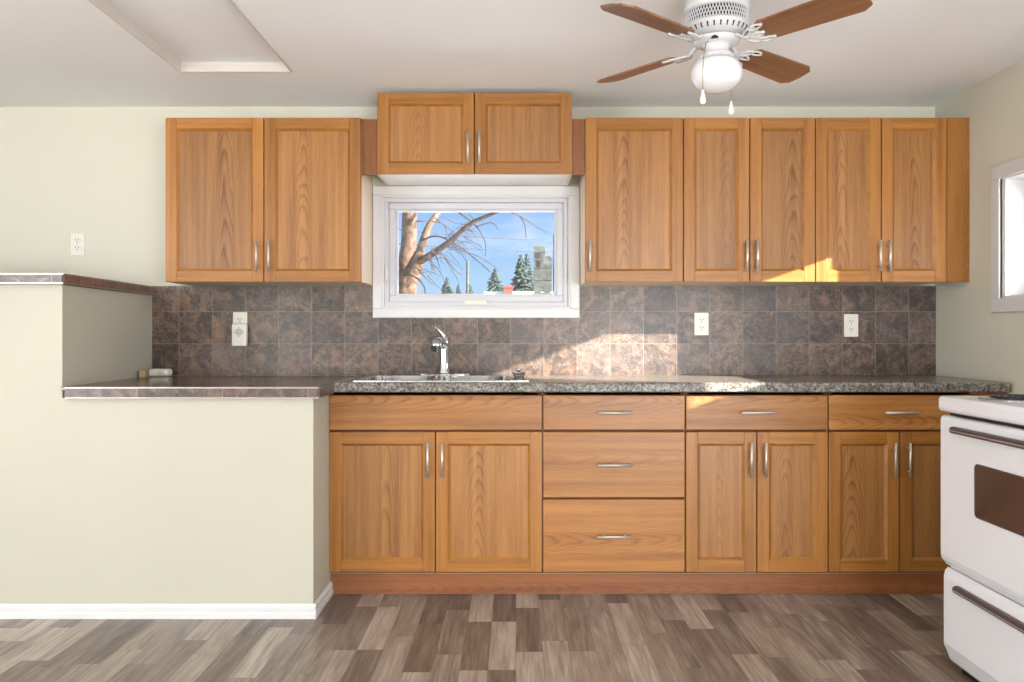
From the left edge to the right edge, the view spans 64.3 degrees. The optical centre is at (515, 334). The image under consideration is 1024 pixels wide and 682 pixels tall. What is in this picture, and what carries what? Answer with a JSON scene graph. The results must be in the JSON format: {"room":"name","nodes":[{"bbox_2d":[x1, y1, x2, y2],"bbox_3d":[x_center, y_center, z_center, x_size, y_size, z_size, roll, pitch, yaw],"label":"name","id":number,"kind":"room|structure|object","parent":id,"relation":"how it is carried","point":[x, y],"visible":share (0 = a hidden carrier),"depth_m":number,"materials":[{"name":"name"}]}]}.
{"room":"kitchen","nodes":[
{"label":"kitchen","id":0,"kind":"room"},
{"bbox_2d":[0,285,330,603],"bbox_3d":[-2.450,0.461,3.655,3.297,1.319,0.870,0,0,0],"label":"wall","id":1,"kind":"structure","parent":0,"point":[103,501],"depth_m":3.22,"materials":[{"name":"beige paint"}]},
{"bbox_2d":[0,273,155,294],"bbox_3d":[-2.936,-0.221,3.644,2.325,0.042,0.910,0,0,0],"label":"tiled ledge","id":2,"kind":"object","parent":1,"relation":"on","point":[5,278],"visible":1,"depth_m":3.25,"materials":[{"name":"tile"}]},
{"bbox_2d":[0,604,315,618],"bbox_3d":[-2.440,1.091,3.213,3.300,0.057,0.013,0,0,0],"label":"baseboard","id":3,"kind":"structure","parent":1,"relation":"attached to","point":[7,611],"depth_m":3.21,"materials":[{"name":"white paint"}]},
{"bbox_2d":[60,376,356,398],"bbox_3d":[-1.300,0.227,3.639,1.055,0.046,0.900,0,0,0],"label":"countertop","id":4,"kind":"structure","parent":1,"relation":"on","point":[169,387],"depth_m":3.19,"materials":[{"name":"stone"}]},
{"bbox_2d":[139,370,148,377],"bbox_3d":[-1.794,0.187,3.933,0.024,0.034,0.065,0,0,0],"label":"wood block","id":5,"kind":"object","parent":4,"relation":"on","point":[142,373],"visible":1,"depth_m":3.91,"materials":[{"name":"beige wood"}]},
{"bbox_2d":[149,369,172,376],"bbox_3d":[-1.750,0.185,4.005,0.100,0.038,0.070,0,0,0],"label":"soap holder","id":6,"kind":"object","parent":4,"relation":"on","point":[152,372],"visible":1,"depth_m":3.98,"materials":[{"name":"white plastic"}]},
{"bbox_2d":[313,581,332,617],"bbox_3d":[-0.795,1.091,3.367,0.013,0.057,0.294,0,0,0],"label":"baseboard","id":7,"kind":"structure","parent":1,"relation":"attached to","point":[324,597],"depth_m":3.35,"materials":[{"name":"white paint"}]},
{"bbox_2d":[0,107,934,375],"bbox_3d":[-0.995,-0.090,4.175,6.511,2.420,0.150,0,0,0],"label":"wall","id":8,"kind":"structure","parent":0,"point":[99,173],"depth_m":4.10,"materials":[{"name":"beige paint"}]},
{"bbox_2d":[70,233,84,255],"bbox_3d":[-2.206,-0.457,4.095,0.072,0.114,0.008,0,0,0],"label":"wall outlet","id":9,"kind":"object","parent":8,"relation":"attached to","point":[77,240],"visible":1,"depth_m":4.09,"materials":[{"name":"white plastic"}]},
{"bbox_2d":[74,238,80,242],"bbox_3d":[-2.206,-0.476,4.092,0.034,0.025,0.003,0,0,0],"label":"receptacle","id":10,"kind":"object","parent":9,"relation":"attached to","point":[76,240],"depth_m":4.09,"materials":[{"name":"white plastic"}]},
{"bbox_2d":[74,245,80,249],"bbox_3d":[-2.206,-0.438,4.092,0.034,0.025,0.003,0,0,0],"label":"receptacle","id":11,"kind":"object","parent":9,"relation":"attached to","point":[76,247],"depth_m":4.09,"materials":[{"name":"white plastic"}]},
{"bbox_2d":[166,118,372,285],"bbox_3d":[-1.177,-0.629,3.925,0.911,0.764,0.349,0,0,0],"label":"upper cabinet","id":12,"kind":"object","parent":8,"relation":"attached to","point":[250,201],"visible":0.99,"depth_m":3.80,"materials":[{"name":"wood"}]},
{"bbox_2d":[362,93,583,185],"bbox_3d":[-0.200,-0.938,3.925,1.040,0.378,0.349,0,0,0],"label":"upper cabinet","id":13,"kind":"object","parent":8,"relation":"attached to","point":[414,139],"visible":1,"depth_m":3.80,"materials":[{"name":"wood"}]},
{"bbox_2d":[373,186,579,317],"bbox_3d":[-0.200,-0.416,4.139,1.038,0.661,0.122,0,0,0],"label":"window","id":14,"kind":"structure","parent":8,"relation":"in","point":[388,201],"depth_m":4.10,"materials":[{"name":"white paint"}]},
{"bbox_2d":[152,286,935,374],"bbox_3d":[0.141,-0.021,4.095,3.939,0.450,0.008,0,0,0],"label":"tile backsplash","id":15,"kind":"structure","parent":8,"relation":"attached to","point":[293,330],"depth_m":4.09,"materials":[{"name":"tile"}]},
{"bbox_2d":[233,312,246,323],"bbox_3d":[-1.385,-0.058,4.087,0.072,0.114,0.008,0,0,0],"label":"wall outlet","id":16,"kind":"object","parent":15,"relation":"attached to","point":[238,317],"visible":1,"depth_m":4.08,"materials":[{"name":"white plastic"}]},
{"bbox_2d":[236,317,242,321],"bbox_3d":[-1.385,-0.077,4.084,0.034,0.025,0.003,0,0,0],"label":"receptacle","id":17,"kind":"object","parent":16,"relation":"attached to","point":[238,319],"depth_m":4.08,"materials":[{"name":"white plastic"}]},
{"bbox_2d":[232,324,247,345],"bbox_3d":[-1.380,-0.001,4.067,0.074,0.112,0.029,0,0,0],"label":"plug","id":18,"kind":"object","parent":16,"relation":"attached to","point":[239,331],"visible":1,"depth_m":4.05,"materials":[{"name":"white plastic"}]},
{"bbox_2d":[694,313,708,334],"bbox_3d":[0.932,-0.055,4.087,0.072,0.114,0.008,0,0,0],"label":"wall outlet","id":19,"kind":"object","parent":15,"relation":"attached to","point":[701,320],"visible":1,"depth_m":4.08,"materials":[{"name":"white plastic"}]},
{"bbox_2d":[698,318,704,322],"bbox_3d":[0.932,-0.075,4.084,0.034,0.025,0.003,0,0,0],"label":"receptacle","id":20,"kind":"object","parent":19,"relation":"attached to","point":[700,320],"depth_m":4.08,"materials":[{"name":"white plastic"}]},
{"bbox_2d":[698,325,704,329],"bbox_3d":[0.932,-0.036,4.084,0.034,0.025,0.003,0,0,0],"label":"receptacle","id":21,"kind":"object","parent":19,"relation":"attached to","point":[700,327],"depth_m":4.08,"materials":[{"name":"white plastic"}]},
{"bbox_2d":[844,314,857,336],"bbox_3d":[1.683,-0.048,4.087,0.072,0.114,0.008,0,0,0],"label":"wall outlet","id":22,"kind":"object","parent":15,"relation":"attached to","point":[850,320],"visible":1,"depth_m":4.08,"materials":[{"name":"white plastic"}]},
{"bbox_2d":[848,319,854,323],"bbox_3d":[1.683,-0.067,4.084,0.034,0.025,0.003,0,0,0],"label":"receptacle","id":23,"kind":"object","parent":22,"relation":"attached to","point":[850,321],"depth_m":4.08,"materials":[{"name":"white plastic"}]},
{"bbox_2d":[848,327,854,331],"bbox_3d":[1.683,-0.028,4.084,0.034,0.025,0.003,0,0,0],"label":"receptacle","id":24,"kind":"object","parent":22,"relation":"attached to","point":[850,329],"depth_m":4.08,"materials":[{"name":"white plastic"}]},
{"bbox_2d":[580,118,682,285],"bbox_3d":[0.550,-0.629,3.925,0.457,0.764,0.349,0,0,0],"label":"upper cabinet","id":25,"kind":"object","parent":8,"relation":"attached to","point":[631,184],"visible":1,"depth_m":3.80,"materials":[{"name":"wood"}]},
{"bbox_2d":[672,118,814,285],"bbox_3d":[1.086,-0.629,3.925,0.613,0.764,0.349,0,0,0],"label":"upper cabinet","id":26,"kind":"object","parent":8,"relation":"attached to","point":[749,184],"visible":1,"depth_m":3.80,"materials":[{"name":"wood"}]},
{"bbox_2d":[795,118,968,285],"bbox_3d":[1.752,-0.629,3.925,0.716,0.764,0.349,0,0,0],"label":"upper cabinet","id":27,"kind":"object","parent":8,"relation":"attached to","point":[892,194],"visible":1,"depth_m":3.79,"materials":[{"name":"wood"}]},
{"bbox_2d":[0,594,973,681],"bbox_3d":[-0.995,1.170,0.100,6.511,0.100,8.300,0,0,0],"label":"floor","id":28,"kind":"structure","parent":0,"point":[354,637],"depth_m":2.99,"materials":[{"name":"grey laminate"}]},
{"bbox_2d":[329,392,541,572],"bbox_3d":[-0.345,0.636,3.770,0.916,0.782,0.639,0,0,0],"label":"base cabinet","id":29,"kind":"object","parent":28,"relation":"on","point":[420,482],"visible":0.98,"depth_m":3.49,"materials":[{"name":"wood"}]},
{"bbox_2d":[542,392,684,572],"bbox_3d":[0.420,0.636,3.770,0.612,0.782,0.639,0,0,0],"label":"base cabinet","id":30,"kind":"object","parent":28,"relation":"on","point":[613,463],"visible":0.98,"depth_m":3.49,"materials":[{"name":"wood"}]},
{"bbox_2d":[331,573,943,593],"bbox_3d":[0.654,1.074,3.525,2.912,0.092,0.016,0,0,0],"label":"toe kick","id":31,"kind":"object","parent":28,"relation":"on","point":[343,583],"visible":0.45,"depth_m":3.52,"materials":[{"name":"brown wood"}]},
{"bbox_2d":[684,392,827,572],"bbox_3d":[1.032,0.636,3.770,0.611,0.782,0.639,0,0,0],"label":"base cabinet","id":32,"kind":"object","parent":28,"relation":"on","point":[756,497],"visible":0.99,"depth_m":3.49,"materials":[{"name":"wood"}]},
{"bbox_2d":[826,392,969,572],"bbox_3d":[1.644,0.636,3.770,0.611,0.782,0.639,0,0,0],"label":"base cabinet","id":33,"kind":"object","parent":28,"relation":"on","point":[884,448],"visible":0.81,"depth_m":3.49,"materials":[{"name":"wood"}]},
{"bbox_2d":[334,375,1010,391],"bbox_3d":[0.663,0.223,3.771,2.871,0.042,0.636,0,0,0],"label":"countertop","id":34,"kind":"structure","parent":33,"relation":"on","point":[537,383],"depth_m":3.46,"materials":[{"name":"stone"}]},
{"bbox_2d":[353,375,528,381],"bbox_3d":[-0.323,0.286,3.770,0.755,0.178,0.540,0,0,0],"label":"sink","id":35,"kind":"object","parent":34,"relation":"in","point":[374,378],"visible":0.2,"depth_m":3.92,"materials":[{"name":"silver metal"}]},
{"bbox_2d":[511,368,526,379],"bbox_3d":[0.013,0.169,3.532,0.067,0.054,0.067,0,0,0],"label":"strainer","id":36,"kind":"object","parent":35,"relation":"on","point":[518,375],"visible":1,"depth_m":3.51,"materials":[{"name":"silver metal"}]},
{"bbox_2d":[511,372,526,379],"bbox_3d":[0.013,0.178,3.532,0.067,0.035,0.067,0,0,0],"label":"basket","id":37,"kind":"object","parent":36,"relation":"on","point":[517,375],"depth_m":3.51,"materials":[{"name":"silver metal"}]},
{"bbox_2d":[419,326,469,374],"bbox_3d":[-0.352,0.077,3.893,0.250,0.239,0.249,0,0,0],"label":"kitchen faucet","id":38,"kind":"object","parent":34,"relation":"on","point":[439,344],"visible":1,"depth_m":3.96,"materials":[{"name":"silver metal"}]},
{"bbox_2d":[969,392,1006,395],"bbox_3d":[2.030,0.636,3.507,0.159,0.782,0.022,0,0,0],"label":"cabinet filler","id":39,"kind":"object","parent":33,"relation":"attached to","point":[970,393],"visible":0.14,"depth_m":3.50,"materials":[{"name":"brown wood"}]},
{"bbox_2d":[939,394,1023,681],"bbox_3d":[1.748,0.580,2.349,0.703,1.080,0.766,0,0,0],"label":"range","id":40,"kind":"object","parent":28,"relation":"on","point":[982,437],"visible":1,"depth_m":2.48,"materials":[{"name":"white metal"}]},
{"bbox_2d":[939,396,1023,425],"bbox_3d":[1.752,0.229,2.349,0.677,0.052,0.766,0,0,0],"label":"cooktop","id":41,"kind":"object","parent":40,"relation":"in","point":[984,410],"depth_m":2.48,"materials":[{"name":"white metal"}]},
{"bbox_2d":[0,0,1023,106],"bbox_3d":[-0.995,-1.225,0.100,6.211,0.150,8.000,0,0,0],"label":"ceiling","id":42,"kind":"structure","parent":0,"point":[54,53],"depth_m":3.35,"materials":[{"name":"paint"}]},
{"bbox_2d":[88,0,291,71],"bbox_3d":[-1.222,-1.179,2.978,0.491,0.063,1.152,0,0,0],"label":"ceiling hatch","id":43,"kind":"object","parent":42,"relation":"attached to","point":[189,35],"visible":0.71,"depth_m":3.21,"materials":[{"name":"paint"}]},
{"bbox_2d":[597,0,872,114],"bbox_3d":[0.662,-0.939,2.688,0.776,0.422,0.776,0,0,5],"label":"ceiling fan","id":44,"kind":"object","parent":42,"relation":"hanging from","point":[714,27],"visible":1,"depth_m":2.61,"materials":[{"name":"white wood"}]},
{"bbox_2d":[685,1,748,42],"bbox_3d":[0.662,-1.025,2.688,0.211,0.073,0.210,0,0,0],"label":"motor housing","id":45,"kind":"object","parent":44,"relation":"attached to","point":[705,17],"depth_m":2.61,"materials":[{"name":"white metal"}]},
{"bbox_2d":[935,59,1023,393],"bbox_3d":[2.186,-0.090,0.025,0.150,2.420,8.150,0,0,0],"label":"wall","id":46,"kind":"structure","parent":0,"point":[973,342],"depth_m":3.68,"materials":[{"name":"beige paint"}]},
{"bbox_2d":[991,156,1023,312],"bbox_3d":[2.176,-0.418,3.148,0.167,0.641,0.881,0,0,0],"label":"window","id":47,"kind":"structure","parent":46,"relation":"in","point":[1012,171],"depth_m":3.51,"materials":[{"name":"white paint"}]},
{"label":"outside","id":48,"kind":"structure","parent":0,"visible":0},
{"bbox_3d":[0.000,1.820,64.700,140.000,0.100,120.000,0,0,0],"label":"ground","id":49,"kind":"structure","parent":48,"visible":0},
{"bbox_2d":[441,277,453,293],"bbox_3d":[-4.778,-0.976,55.817,4.274,6.176,3.923,0,0,0],"label":"spruce tree","id":50,"kind":"object","parent":49,"relation":"on","point":[446,289],"visible":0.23,"depth_m":55.82,"materials":[{"name":"green plant"}]},
{"bbox_2d":[456,283,461,293],"bbox_3d":[-4.444,-1.050,61.915,2.597,5.882,2.547,0,0,-10],"label":"spruce tree","id":51,"kind":"object","parent":49,"relation":"on","point":[458,290],"visible":0.15,"depth_m":61.90,"materials":[{"name":"green plant"}]},
{"bbox_2d":[466,261,468,293],"bbox_3d":[-2.378,-0.917,40.000,0.190,5.474,0.200,0,0,0],"label":"utility pole","id":52,"kind":"object","parent":49,"relation":"on","point":[467,265],"visible":0.34,"depth_m":39.94,"materials":[{"name":"grey wood"}]},
{"bbox_2d":[465,284,473,293],"bbox_3d":[-3.983,-1.268,71.807,3.986,6.735,4.077,0,0,0],"label":"spruce tree","id":53,"kind":"object","parent":49,"relation":"on","point":[470,287],"visible":0.12,"depth_m":71.85,"materials":[{"name":"green plant"}]},
{"bbox_2d":[399,212,545,293],"bbox_3d":[-1.197,0.120,13.766,2.915,6.604,2.497,0,0,18],"label":"bare tree","id":54,"kind":"object","parent":49,"relation":"on","point":[412,259],"visible":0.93,"depth_m":13.88,"materials":[{"name":"brown plant"}]},
{"bbox_2d":[487,268,503,290],"bbox_3d":[-1.443,-1.012,50.070,4.495,6.399,4.155,0,0,0],"label":"spruce tree","id":55,"kind":"object","parent":49,"relation":"on","point":[494,285],"visible":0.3,"depth_m":49.78,"materials":[{"name":"green plant"}]},
{"bbox_2d":[484,286,552,293],"bbox_3d":[1.997,-0.204,37.200,6.900,4.048,4.400,0,0,0],"label":"house","id":56,"kind":"structure","parent":49,"relation":"on","point":[507,289],"depth_m":37.04,"materials":[{"name":"grey wood"}]},
{"bbox_2d":[511,253,531,290],"bbox_3d":[0.426,-1.173,42.127,3.196,6.290,3.257,0,0,0],"label":"spruce tree","id":57,"kind":"object","parent":49,"relation":"on","point":[520,282],"visible":0.25,"depth_m":41.80,"materials":[{"name":"green plant"}]},
{"bbox_2d":[524,253,533,290],"bbox_3d":[0.928,-1.983,58.061,3.649,8.009,3.675,0,0,0],"label":"spruce tree","id":58,"kind":"object","parent":49,"relation":"on","point":[527,259],"visible":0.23,"depth_m":57.85,"materials":[{"name":"green plant"}]},
{"bbox_2d":[533,246,551,293],"bbox_3d":[0.394,0.254,12.062,0.272,3.131,0.136,0,0,0],"label":"chimney","id":59,"kind":"object","parent":49,"relation":"on","point":[542,271],"visible":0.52,"depth_m":12.00,"materials":[{"name":"grey stone"}]},
{"bbox_2d":[553,233,553,293],"bbox_3d":[0.568,0.161,12.020,0.042,3.318,0.044,0,0,0],"label":"metal post","id":60,"kind":"object","parent":49,"relation":"on","point":[553,233],"visible":0.12,"depth_m":12.01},
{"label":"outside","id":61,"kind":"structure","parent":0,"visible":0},
{"bbox_2d":[399,229,552,240],"bbox_3d":[-0.360,-3.765,30.000,10.108,0.575,0.044,0,0,0],"label":"overhead wire","id":62,"kind":"object","parent":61,"point":[399,229],"visible":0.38,"depth_m":29.98,"materials":[{"name":"grey metal"}]},
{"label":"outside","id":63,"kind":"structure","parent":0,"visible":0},
{"bbox_2d":[399,243,552,251],"bbox_3d":[-1.303,-3.275,29.000,11.555,0.663,0.044,0,0,0],"label":"overhead wire","id":64,"kind":"object","parent":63,"point":[399,243],"visible":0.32,"depth_m":28.98,"materials":[{"name":"grey metal"}]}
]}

